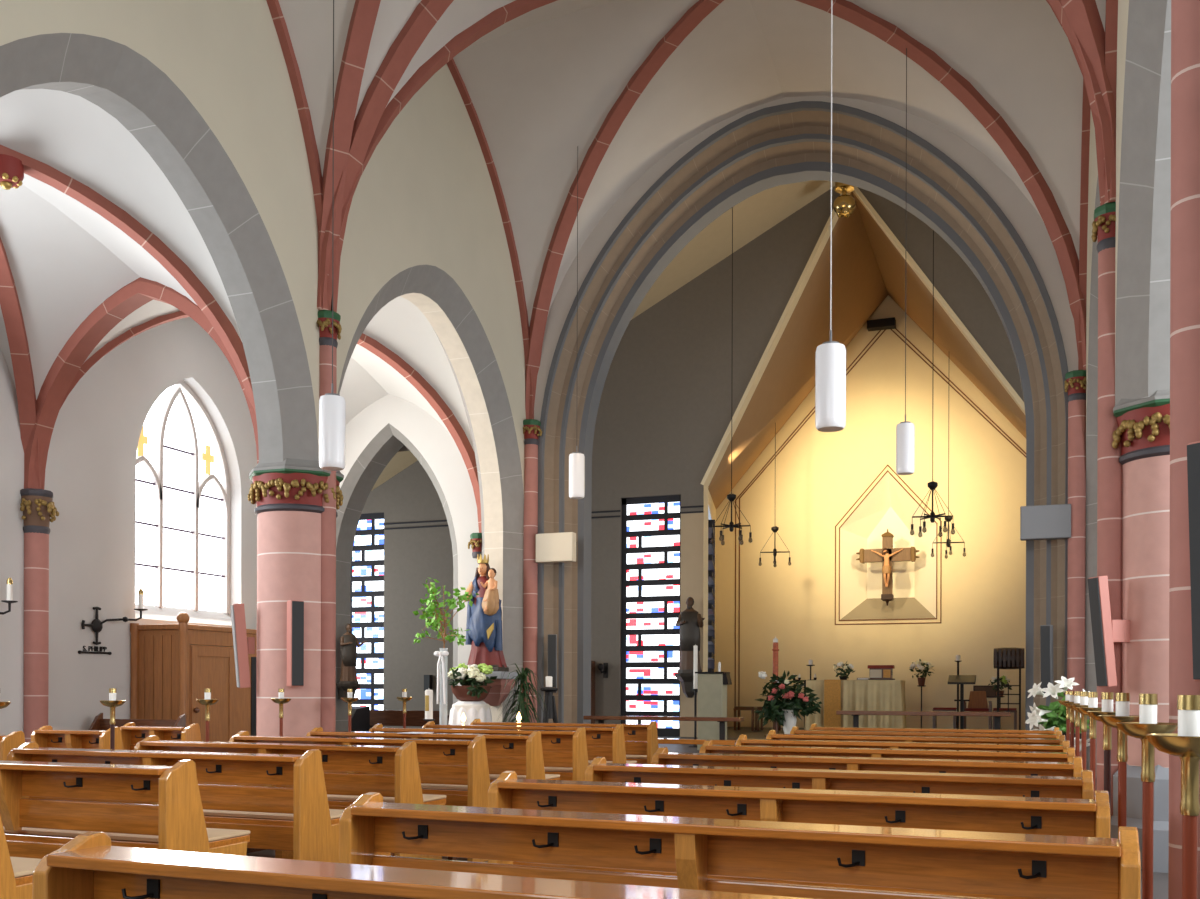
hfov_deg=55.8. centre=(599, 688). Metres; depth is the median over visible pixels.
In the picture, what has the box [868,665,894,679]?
box
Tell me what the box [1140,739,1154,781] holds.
socket
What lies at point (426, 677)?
grille
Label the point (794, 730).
pew
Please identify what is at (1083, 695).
candle
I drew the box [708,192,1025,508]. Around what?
ceiling
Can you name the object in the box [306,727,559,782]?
pew
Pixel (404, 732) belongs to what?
leaflet
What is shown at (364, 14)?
rib
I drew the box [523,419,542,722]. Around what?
pillar
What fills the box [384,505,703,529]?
trim
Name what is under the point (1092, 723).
socket
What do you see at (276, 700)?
drip tray
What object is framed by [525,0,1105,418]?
rib
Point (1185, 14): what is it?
pillar
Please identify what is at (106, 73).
arch
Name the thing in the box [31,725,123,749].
pew
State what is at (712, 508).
wall
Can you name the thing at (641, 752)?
pew
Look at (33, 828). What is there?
pew
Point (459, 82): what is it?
rib
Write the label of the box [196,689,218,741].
candle stand
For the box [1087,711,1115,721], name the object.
drip tray
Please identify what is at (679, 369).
wall
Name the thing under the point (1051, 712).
lily arrangement
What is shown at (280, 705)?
socket
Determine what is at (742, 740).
pew
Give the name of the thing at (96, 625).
candle holder
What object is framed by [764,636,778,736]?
paschal candle
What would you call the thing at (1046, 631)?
speaker
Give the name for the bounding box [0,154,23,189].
boss
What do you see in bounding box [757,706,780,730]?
stool
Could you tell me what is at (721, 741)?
rail
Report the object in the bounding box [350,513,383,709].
window
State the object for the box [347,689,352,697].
candle
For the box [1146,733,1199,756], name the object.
drip tray
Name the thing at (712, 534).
socket
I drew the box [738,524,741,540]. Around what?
socket
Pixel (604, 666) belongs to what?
bracket
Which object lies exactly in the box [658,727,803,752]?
floor
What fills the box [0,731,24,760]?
pew
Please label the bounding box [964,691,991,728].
armchair
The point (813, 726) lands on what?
pew
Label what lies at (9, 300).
rib
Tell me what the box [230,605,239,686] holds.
grille
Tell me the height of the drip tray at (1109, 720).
0.047 m
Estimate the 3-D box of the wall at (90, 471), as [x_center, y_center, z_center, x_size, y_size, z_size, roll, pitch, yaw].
[-7.980,-2.025,8.404,0.300,6.600,20.160,0,0,21]
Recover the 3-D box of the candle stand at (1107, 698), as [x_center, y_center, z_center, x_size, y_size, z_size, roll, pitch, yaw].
[2.250,0.662,5.028,0.172,1.290,0.172,0,0,21]
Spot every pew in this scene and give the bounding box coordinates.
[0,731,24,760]
[0,760,249,858]
[0,816,40,898]
[7,742,343,862]
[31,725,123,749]
[33,831,812,898]
[119,722,201,749]
[134,735,445,858]
[229,731,490,861]
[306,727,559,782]
[339,792,1140,898]
[368,724,588,780]
[423,721,636,764]
[470,719,658,763]
[488,771,1110,898]
[585,757,1093,798]
[651,747,1082,776]
[699,740,1074,762]
[736,734,1069,752]
[766,730,1064,744]
[790,726,1061,738]
[809,723,1058,733]
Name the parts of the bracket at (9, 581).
arm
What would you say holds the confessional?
on the floor at (1160, 880)
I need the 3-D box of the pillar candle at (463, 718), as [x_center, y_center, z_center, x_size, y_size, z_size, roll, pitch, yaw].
[-1.677,0.795,13.901,0.240,1.000,0.240,0,0,21]
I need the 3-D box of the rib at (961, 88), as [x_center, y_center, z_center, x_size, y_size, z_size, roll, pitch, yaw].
[1.474,-5.758,12.155,8.983,4.174,0.190,0,0,-14]
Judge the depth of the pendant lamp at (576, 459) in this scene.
14.22 m
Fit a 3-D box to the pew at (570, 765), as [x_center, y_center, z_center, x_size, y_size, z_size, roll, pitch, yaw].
[-1.165,0.823,10.754,2.190,0.947,0.900,0,0,21]
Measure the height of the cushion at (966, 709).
0.060 m
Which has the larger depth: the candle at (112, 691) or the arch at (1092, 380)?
the arch at (1092, 380)
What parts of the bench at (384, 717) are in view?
panel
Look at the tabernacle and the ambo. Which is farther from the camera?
the tabernacle
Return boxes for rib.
[0,145,255,413]
[0,237,40,488]
[24,277,258,488]
[24,311,481,532]
[266,0,331,310]
[317,58,533,418]
[318,0,1115,312]
[319,0,380,311]
[327,0,1085,369]
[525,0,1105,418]
[1060,0,1114,205]
[1078,79,1115,369]
[1104,0,1117,176]
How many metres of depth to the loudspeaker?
22.47 m
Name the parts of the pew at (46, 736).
panel, panel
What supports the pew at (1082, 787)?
on the floor at (1160, 880)
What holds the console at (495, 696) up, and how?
attached to the arch at (464, 341)
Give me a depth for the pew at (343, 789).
7.63 m
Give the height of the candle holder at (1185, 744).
1.290 m
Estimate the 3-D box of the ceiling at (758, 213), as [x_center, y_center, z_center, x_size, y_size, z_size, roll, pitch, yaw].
[1.783,-5.766,18.023,20.500,6.257,4.850,0,0,21]
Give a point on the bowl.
(476, 693)
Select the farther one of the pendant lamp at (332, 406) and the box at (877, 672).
the box at (877, 672)
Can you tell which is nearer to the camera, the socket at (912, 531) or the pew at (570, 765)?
the pew at (570, 765)
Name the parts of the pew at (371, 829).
panel, panel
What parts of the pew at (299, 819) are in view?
panel, seat, panel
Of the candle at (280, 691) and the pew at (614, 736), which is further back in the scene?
the pew at (614, 736)
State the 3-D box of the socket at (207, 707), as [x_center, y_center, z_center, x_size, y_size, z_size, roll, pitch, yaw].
[-3.097,0.190,8.942,0.048,0.130,0.048,0,0,21]
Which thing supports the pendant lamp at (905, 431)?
hanging from the ceiling at (541, 85)
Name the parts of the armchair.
backrest, leg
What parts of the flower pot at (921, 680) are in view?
pot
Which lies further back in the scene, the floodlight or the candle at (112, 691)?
the floodlight
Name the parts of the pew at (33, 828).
seat, panel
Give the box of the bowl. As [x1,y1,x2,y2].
[451,686,490,700]
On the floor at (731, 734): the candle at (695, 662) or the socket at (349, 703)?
the candle at (695, 662)
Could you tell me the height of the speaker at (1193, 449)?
0.823 m
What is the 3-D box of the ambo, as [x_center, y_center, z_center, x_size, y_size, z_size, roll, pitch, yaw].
[1.824,0.271,18.134,0.530,1.430,0.380,0,0,21]
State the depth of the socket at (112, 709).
8.00 m
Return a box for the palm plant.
[497,663,546,722]
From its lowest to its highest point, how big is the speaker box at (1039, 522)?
0.390 m
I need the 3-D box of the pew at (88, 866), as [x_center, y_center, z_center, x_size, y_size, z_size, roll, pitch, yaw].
[-0.174,0.837,2.461,2.500,0.925,0.900,0,0,23]
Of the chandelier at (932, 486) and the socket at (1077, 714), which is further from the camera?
the chandelier at (932, 486)
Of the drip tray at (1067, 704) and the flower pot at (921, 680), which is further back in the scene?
the flower pot at (921, 680)
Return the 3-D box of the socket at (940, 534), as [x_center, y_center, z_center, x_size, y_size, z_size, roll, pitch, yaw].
[5.247,-2.474,17.462,0.067,0.280,0.067,0,0,21]
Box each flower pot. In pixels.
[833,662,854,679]
[909,659,932,684]
[989,675,1011,695]
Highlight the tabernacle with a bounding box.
[994,648,1024,729]
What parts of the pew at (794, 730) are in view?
panel, panel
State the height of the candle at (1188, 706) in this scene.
0.106 m
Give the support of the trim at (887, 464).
attached to the wall at (817, 477)
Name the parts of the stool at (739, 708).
leg, leg, seat frame, leg, leg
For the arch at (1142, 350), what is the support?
attached to the wall at (1123, 5)
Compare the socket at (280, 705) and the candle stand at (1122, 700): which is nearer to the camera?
the candle stand at (1122, 700)
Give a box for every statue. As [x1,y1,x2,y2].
[336,623,366,702]
[464,554,508,671]
[674,597,704,697]
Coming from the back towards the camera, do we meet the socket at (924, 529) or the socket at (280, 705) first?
the socket at (924, 529)
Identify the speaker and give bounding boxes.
[230,603,254,687]
[287,600,303,686]
[548,634,556,692]
[1040,625,1053,692]
[1088,576,1129,686]
[1187,441,1199,681]
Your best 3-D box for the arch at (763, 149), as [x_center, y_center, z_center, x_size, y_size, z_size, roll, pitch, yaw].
[2.455,-3.059,14.759,6.800,8.734,0.770,0,0,21]
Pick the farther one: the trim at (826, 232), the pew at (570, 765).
the trim at (826, 232)
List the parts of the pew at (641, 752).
panel, seat, panel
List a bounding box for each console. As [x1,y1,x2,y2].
[351,706,369,731]
[463,671,517,705]
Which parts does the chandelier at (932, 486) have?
arm, hanging cord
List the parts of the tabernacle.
leg, leg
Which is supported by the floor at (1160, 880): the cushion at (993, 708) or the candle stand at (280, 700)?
the candle stand at (280, 700)
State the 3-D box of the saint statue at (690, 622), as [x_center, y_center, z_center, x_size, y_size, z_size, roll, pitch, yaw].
[1.657,-0.740,20.339,0.597,1.811,0.559,0,0,21]
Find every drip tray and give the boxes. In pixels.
[100,700,125,706]
[196,699,218,704]
[271,698,290,703]
[341,698,358,702]
[396,697,412,700]
[1065,703,1079,708]
[1070,705,1098,711]
[1076,707,1101,715]
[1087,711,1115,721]
[1098,715,1138,727]
[1116,722,1177,738]
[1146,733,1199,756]
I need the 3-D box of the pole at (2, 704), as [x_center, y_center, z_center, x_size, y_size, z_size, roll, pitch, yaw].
[-3.794,0.643,7.110,0.172,1.290,0.172,0,0,21]
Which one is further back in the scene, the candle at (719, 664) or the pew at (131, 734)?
the candle at (719, 664)
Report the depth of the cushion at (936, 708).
23.04 m
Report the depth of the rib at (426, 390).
15.09 m
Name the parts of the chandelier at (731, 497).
hanging cord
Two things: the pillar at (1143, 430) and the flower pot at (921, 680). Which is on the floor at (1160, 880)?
the pillar at (1143, 430)
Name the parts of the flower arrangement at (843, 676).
pot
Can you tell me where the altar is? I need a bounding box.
[804,680,905,729]
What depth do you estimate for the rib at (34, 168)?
10.68 m
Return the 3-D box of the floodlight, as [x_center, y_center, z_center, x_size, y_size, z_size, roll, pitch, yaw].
[6.184,-7.996,24.874,0.600,0.210,0.320,0,0,21]
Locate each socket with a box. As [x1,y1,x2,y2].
[110,707,115,723]
[205,705,209,720]
[279,704,283,717]
[348,702,351,715]
[403,701,406,712]
[711,526,714,543]
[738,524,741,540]
[748,526,751,542]
[910,524,913,534]
[918,520,922,537]
[922,514,926,532]
[938,520,942,536]
[943,521,946,532]
[951,523,954,534]
[1066,707,1069,718]
[1070,708,1074,722]
[1075,711,1079,726]
[1081,714,1086,731]
[1089,716,1096,738]
[1103,724,1111,749]
[1116,728,1127,761]
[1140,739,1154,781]
[1179,756,1199,815]
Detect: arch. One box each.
[0,33,317,463]
[335,423,457,730]
[338,265,523,721]
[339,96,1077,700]
[537,101,1067,729]
[1085,178,1099,769]
[1115,0,1170,405]
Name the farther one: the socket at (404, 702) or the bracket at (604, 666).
the bracket at (604, 666)
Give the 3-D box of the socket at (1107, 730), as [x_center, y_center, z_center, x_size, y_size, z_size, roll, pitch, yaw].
[2.252,0.207,5.028,0.048,0.130,0.048,0,0,21]
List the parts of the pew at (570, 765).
panel, seat, panel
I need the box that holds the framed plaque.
[973,685,996,697]
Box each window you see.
[135,380,229,613]
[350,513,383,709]
[621,495,680,736]
[708,519,714,671]
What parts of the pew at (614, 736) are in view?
panel, panel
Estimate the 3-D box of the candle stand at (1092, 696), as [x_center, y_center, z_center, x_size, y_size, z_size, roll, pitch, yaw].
[2.694,0.663,6.196,0.172,1.290,0.172,0,0,21]
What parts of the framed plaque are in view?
panel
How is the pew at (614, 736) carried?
on the floor at (1160, 880)
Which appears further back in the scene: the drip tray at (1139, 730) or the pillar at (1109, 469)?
the pillar at (1109, 469)
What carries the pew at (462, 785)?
on the floor at (1160, 880)
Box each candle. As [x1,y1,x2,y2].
[7,584,12,600]
[109,688,116,700]
[138,594,142,608]
[204,689,210,698]
[278,689,283,698]
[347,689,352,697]
[402,689,406,696]
[423,690,434,721]
[461,713,465,724]
[546,676,551,686]
[688,644,697,746]
[718,661,720,671]
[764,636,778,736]
[955,655,960,728]
[1065,691,1068,700]
[1069,691,1073,701]
[1074,691,1080,702]
[1080,692,1087,704]
[1088,692,1097,707]
[1101,692,1113,711]
[1115,693,1129,715]
[1139,694,1157,723]
[1177,695,1199,736]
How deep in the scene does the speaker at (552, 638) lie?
15.45 m
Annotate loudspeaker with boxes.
[424,675,432,690]
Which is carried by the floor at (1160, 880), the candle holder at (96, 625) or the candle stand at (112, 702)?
the candle stand at (112, 702)
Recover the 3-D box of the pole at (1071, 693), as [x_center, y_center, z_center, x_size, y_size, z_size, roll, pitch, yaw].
[3.848,0.667,9.235,0.172,1.290,0.172,0,0,21]
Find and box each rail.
[583,715,743,744]
[836,710,1010,728]
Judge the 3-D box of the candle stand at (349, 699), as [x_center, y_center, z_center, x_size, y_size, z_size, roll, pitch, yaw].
[-2.388,0.647,10.812,0.172,1.290,0.172,0,0,21]
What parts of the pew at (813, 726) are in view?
panel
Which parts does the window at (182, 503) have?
frame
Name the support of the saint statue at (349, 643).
attached to the arch at (356, 488)
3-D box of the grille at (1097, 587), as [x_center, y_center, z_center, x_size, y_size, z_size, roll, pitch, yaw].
[3.695,-0.418,8.416,0.091,0.800,0.118,0,0,-9]
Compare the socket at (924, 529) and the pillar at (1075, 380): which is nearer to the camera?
the pillar at (1075, 380)
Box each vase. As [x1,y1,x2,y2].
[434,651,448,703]
[782,710,796,733]
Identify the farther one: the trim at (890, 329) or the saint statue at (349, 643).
the trim at (890, 329)
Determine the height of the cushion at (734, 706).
0.040 m
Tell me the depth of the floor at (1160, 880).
7.83 m
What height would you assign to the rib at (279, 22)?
3.943 m
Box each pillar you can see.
[20,488,58,742]
[247,491,256,734]
[249,458,343,735]
[317,310,341,730]
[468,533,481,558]
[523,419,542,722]
[1064,370,1085,756]
[1091,202,1121,815]
[1111,389,1169,872]
[1168,0,1199,898]
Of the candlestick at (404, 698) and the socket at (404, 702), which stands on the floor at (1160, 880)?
the candlestick at (404, 698)
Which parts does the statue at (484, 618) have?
gold crown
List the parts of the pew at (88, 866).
panel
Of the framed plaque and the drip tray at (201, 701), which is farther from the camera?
the framed plaque
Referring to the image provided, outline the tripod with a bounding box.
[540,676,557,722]
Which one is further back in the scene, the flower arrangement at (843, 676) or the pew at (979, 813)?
the flower arrangement at (843, 676)
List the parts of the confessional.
corner post, panel, corner post, cornice, door, frame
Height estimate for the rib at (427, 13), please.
4.094 m
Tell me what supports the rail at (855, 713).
on the floor at (731, 734)
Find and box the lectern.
[948,675,975,728]
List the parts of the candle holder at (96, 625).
cross plate, arm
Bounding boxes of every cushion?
[734,706,756,707]
[933,707,956,709]
[965,708,988,711]
[993,708,1016,709]
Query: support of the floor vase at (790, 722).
on the floor at (731, 734)
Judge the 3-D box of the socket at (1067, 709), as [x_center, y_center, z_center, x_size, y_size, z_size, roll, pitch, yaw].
[4.240,0.213,10.263,0.048,0.130,0.048,0,0,21]
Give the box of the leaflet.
[404,732,433,733]
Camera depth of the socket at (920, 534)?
17.50 m
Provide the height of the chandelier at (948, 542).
4.025 m
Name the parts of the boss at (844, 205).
globe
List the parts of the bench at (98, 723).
panel, backrest, panel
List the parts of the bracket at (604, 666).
plate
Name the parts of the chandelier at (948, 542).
hanging cord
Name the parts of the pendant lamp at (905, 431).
lamp shade, cord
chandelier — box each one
[711,207,751,544]
[759,422,790,566]
[910,230,954,537]
[931,428,965,558]
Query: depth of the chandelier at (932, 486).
17.23 m
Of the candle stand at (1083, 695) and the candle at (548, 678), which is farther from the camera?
the candle at (548, 678)
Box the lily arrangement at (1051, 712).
[1025,676,1089,750]
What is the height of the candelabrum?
1.488 m
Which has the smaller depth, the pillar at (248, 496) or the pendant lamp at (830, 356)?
the pendant lamp at (830, 356)
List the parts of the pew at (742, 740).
panel, panel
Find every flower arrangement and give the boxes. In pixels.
[445,663,496,700]
[754,670,821,725]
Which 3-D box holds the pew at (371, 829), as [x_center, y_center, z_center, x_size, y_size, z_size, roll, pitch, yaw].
[0.319,0.838,3.590,2.500,0.925,0.900,0,0,23]
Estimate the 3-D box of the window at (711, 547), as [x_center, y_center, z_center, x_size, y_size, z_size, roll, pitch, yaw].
[2.101,-1.818,22.147,0.230,3.250,2.017,0,0,7]
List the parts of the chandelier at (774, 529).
hanging cord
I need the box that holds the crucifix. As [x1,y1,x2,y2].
[856,529,918,605]
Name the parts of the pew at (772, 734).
panel, panel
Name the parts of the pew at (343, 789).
panel, seat, panel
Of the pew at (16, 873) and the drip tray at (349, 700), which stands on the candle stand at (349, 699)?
the drip tray at (349, 700)
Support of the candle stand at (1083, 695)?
on the floor at (1160, 880)
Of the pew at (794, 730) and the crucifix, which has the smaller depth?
the pew at (794, 730)
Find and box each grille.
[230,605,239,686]
[292,601,303,685]
[424,675,428,689]
[1088,578,1106,685]
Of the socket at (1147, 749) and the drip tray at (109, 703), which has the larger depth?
the drip tray at (109, 703)
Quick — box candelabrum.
[793,658,816,724]
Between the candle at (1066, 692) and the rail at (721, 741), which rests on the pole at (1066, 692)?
the candle at (1066, 692)
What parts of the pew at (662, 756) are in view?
panel, panel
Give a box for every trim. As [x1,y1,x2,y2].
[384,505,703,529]
[700,186,1024,671]
[735,329,1025,705]
[835,464,941,624]
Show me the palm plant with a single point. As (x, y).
(525, 688)
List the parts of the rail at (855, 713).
leg, leg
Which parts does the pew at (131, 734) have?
panel, panel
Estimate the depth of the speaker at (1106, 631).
8.37 m
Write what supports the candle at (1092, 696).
on the candle stand at (1092, 696)
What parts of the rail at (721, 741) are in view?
leg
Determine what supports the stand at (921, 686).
on the floor at (731, 734)
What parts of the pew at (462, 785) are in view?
panel, seat, panel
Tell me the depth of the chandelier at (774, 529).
23.33 m
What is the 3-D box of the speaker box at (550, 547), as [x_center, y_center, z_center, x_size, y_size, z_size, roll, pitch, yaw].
[-0.567,-1.917,15.528,0.550,0.390,0.335,0,0,21]
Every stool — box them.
[734,706,756,730]
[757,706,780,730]
[932,707,956,728]
[993,708,1016,729]
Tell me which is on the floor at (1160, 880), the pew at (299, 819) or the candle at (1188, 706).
the pew at (299, 819)
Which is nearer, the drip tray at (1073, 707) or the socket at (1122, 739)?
the socket at (1122, 739)
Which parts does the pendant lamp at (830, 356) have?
lamp shade, cord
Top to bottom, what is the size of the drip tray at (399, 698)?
0.047 m
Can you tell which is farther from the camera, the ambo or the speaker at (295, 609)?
the ambo
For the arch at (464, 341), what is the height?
6.236 m
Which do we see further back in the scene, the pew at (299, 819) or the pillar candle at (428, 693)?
the pillar candle at (428, 693)
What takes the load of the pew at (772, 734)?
on the floor at (1160, 880)
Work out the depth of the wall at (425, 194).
10.96 m
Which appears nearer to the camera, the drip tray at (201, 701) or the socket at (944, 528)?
the drip tray at (201, 701)
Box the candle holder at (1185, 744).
[1146,695,1199,898]
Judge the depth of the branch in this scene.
14.16 m
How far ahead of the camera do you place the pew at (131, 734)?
11.11 m
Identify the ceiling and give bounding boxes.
[0,89,473,449]
[278,0,1105,325]
[371,180,834,490]
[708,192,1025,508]
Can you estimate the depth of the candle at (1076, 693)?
8.18 m
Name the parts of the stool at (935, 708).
leg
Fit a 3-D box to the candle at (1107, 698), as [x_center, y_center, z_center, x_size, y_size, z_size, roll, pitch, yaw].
[2.252,0.070,5.028,0.051,0.106,0.051,0,0,21]
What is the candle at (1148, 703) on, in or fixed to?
on the candle stand at (1147, 724)
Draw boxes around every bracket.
[0,578,17,614]
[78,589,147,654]
[597,663,607,677]
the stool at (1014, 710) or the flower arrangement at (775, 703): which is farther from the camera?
the stool at (1014, 710)
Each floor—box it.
[248,849,1168,898]
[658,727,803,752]
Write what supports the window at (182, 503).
in the wall at (90, 471)
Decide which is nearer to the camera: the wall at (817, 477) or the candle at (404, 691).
the candle at (404, 691)
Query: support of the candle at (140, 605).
on the candle holder at (96, 625)
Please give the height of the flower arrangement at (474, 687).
0.495 m
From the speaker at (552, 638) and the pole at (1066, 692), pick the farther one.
the speaker at (552, 638)
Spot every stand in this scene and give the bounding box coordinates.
[448,701,491,724]
[917,685,924,727]
[995,696,1004,728]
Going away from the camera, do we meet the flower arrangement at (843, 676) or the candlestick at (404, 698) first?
the candlestick at (404, 698)
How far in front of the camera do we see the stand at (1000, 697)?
23.43 m
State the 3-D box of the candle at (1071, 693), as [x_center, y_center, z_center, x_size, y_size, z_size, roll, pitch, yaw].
[3.850,0.075,9.235,0.051,0.106,0.051,0,0,21]
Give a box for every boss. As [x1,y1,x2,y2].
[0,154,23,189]
[833,182,855,217]
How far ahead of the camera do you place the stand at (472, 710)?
14.34 m
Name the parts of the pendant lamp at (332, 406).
lamp shade, cord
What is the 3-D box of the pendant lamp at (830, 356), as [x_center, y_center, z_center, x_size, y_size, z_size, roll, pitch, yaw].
[1.545,-4.601,7.549,0.200,5.751,0.200,0,0,21]
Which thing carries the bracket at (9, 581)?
attached to the wall at (90, 471)
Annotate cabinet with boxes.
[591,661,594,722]
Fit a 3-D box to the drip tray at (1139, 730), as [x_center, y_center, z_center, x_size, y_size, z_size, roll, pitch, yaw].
[1.591,0.123,3.289,0.172,0.047,0.172,0,0,21]
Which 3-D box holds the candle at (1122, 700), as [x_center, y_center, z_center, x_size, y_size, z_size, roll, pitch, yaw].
[1.940,0.069,4.205,0.051,0.106,0.051,0,0,21]
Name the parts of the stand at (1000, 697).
post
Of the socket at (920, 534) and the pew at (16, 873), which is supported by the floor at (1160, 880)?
the pew at (16, 873)
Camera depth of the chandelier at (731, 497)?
18.64 m
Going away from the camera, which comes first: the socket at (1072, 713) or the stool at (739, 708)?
the socket at (1072, 713)
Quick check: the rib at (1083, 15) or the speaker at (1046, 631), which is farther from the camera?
the speaker at (1046, 631)
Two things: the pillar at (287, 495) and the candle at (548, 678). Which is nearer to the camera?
the pillar at (287, 495)
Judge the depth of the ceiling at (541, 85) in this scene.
13.26 m
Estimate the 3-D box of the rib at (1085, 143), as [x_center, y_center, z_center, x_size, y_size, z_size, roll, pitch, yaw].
[4.788,-5.633,10.896,0.160,3.943,5.120,0,0,21]
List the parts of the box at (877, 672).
pale panel, painted panel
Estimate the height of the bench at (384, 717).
0.580 m
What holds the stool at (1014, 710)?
on the floor at (731, 734)
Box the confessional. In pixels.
[130,612,256,741]
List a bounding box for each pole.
[0,702,10,708]
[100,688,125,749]
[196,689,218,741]
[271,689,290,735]
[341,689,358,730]
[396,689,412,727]
[1058,691,1069,740]
[1061,691,1074,746]
[1065,691,1080,756]
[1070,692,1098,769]
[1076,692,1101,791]
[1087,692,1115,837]
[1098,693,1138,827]
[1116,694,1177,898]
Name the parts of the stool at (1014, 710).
seat frame, leg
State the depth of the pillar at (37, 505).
12.37 m
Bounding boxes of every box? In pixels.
[536,532,576,562]
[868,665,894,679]
[1020,504,1070,540]
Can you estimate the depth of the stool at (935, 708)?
23.06 m
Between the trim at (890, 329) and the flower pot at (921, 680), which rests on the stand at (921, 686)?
the flower pot at (921, 680)
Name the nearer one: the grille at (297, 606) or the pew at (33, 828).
the pew at (33, 828)
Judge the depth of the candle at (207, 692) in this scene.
8.92 m
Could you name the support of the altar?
on the floor at (731, 734)
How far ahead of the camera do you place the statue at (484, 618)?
15.00 m
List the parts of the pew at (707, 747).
panel, panel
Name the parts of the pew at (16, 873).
seat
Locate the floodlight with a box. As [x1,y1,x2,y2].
[867,317,895,330]
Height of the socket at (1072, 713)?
0.130 m
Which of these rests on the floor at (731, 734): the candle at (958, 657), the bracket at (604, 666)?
the candle at (958, 657)
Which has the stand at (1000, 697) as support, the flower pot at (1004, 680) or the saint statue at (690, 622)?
the flower pot at (1004, 680)
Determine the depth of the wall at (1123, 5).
8.47 m
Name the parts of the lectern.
post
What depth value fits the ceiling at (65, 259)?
11.22 m
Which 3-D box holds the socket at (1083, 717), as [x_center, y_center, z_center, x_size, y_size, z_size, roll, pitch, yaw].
[3.086,0.210,7.225,0.048,0.130,0.048,0,0,21]
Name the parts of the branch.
stem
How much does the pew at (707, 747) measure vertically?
0.925 m
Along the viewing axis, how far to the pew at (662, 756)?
6.69 m
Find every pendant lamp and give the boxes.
[319,0,345,470]
[569,146,584,498]
[815,0,845,431]
[896,48,914,474]
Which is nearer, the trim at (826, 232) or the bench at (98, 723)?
the bench at (98, 723)
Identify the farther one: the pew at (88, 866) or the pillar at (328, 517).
the pillar at (328, 517)
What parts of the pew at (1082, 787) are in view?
panel, panel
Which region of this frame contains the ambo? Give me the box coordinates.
[695,661,731,749]
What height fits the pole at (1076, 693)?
1.290 m
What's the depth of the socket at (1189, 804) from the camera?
2.40 m
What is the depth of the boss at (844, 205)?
18.99 m
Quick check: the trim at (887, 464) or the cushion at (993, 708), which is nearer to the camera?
the cushion at (993, 708)
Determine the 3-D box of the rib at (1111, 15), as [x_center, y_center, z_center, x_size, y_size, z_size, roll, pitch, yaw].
[3.069,-5.639,6.372,0.160,3.943,5.120,0,0,21]
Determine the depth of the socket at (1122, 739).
4.19 m
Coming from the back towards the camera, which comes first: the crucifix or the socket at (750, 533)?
the crucifix
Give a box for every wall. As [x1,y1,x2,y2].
[0,0,525,488]
[0,317,256,734]
[361,186,1023,736]
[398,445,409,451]
[708,490,715,671]
[716,295,1025,729]
[1086,0,1128,425]
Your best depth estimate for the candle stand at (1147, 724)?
3.28 m
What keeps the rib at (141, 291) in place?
attached to the ceiling at (65, 259)
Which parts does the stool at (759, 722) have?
leg, leg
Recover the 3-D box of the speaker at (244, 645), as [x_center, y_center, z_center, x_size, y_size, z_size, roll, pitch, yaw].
[-3.493,-0.416,11.078,0.218,0.824,0.130,0,0,-27]
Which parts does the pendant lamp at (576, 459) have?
lamp shade, cord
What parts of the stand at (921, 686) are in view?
post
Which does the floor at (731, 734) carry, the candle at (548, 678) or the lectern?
the lectern
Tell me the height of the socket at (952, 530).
0.280 m
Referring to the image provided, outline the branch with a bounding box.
[413,578,478,723]
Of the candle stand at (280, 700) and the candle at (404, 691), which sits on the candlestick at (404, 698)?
the candle at (404, 691)
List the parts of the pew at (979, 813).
panel, seat, panel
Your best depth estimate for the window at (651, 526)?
21.02 m
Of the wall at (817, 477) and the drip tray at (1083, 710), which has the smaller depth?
the drip tray at (1083, 710)
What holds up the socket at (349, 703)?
attached to the candle stand at (349, 699)
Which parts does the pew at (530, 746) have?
panel, seat, panel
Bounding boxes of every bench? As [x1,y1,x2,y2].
[88,713,185,729]
[370,710,449,728]

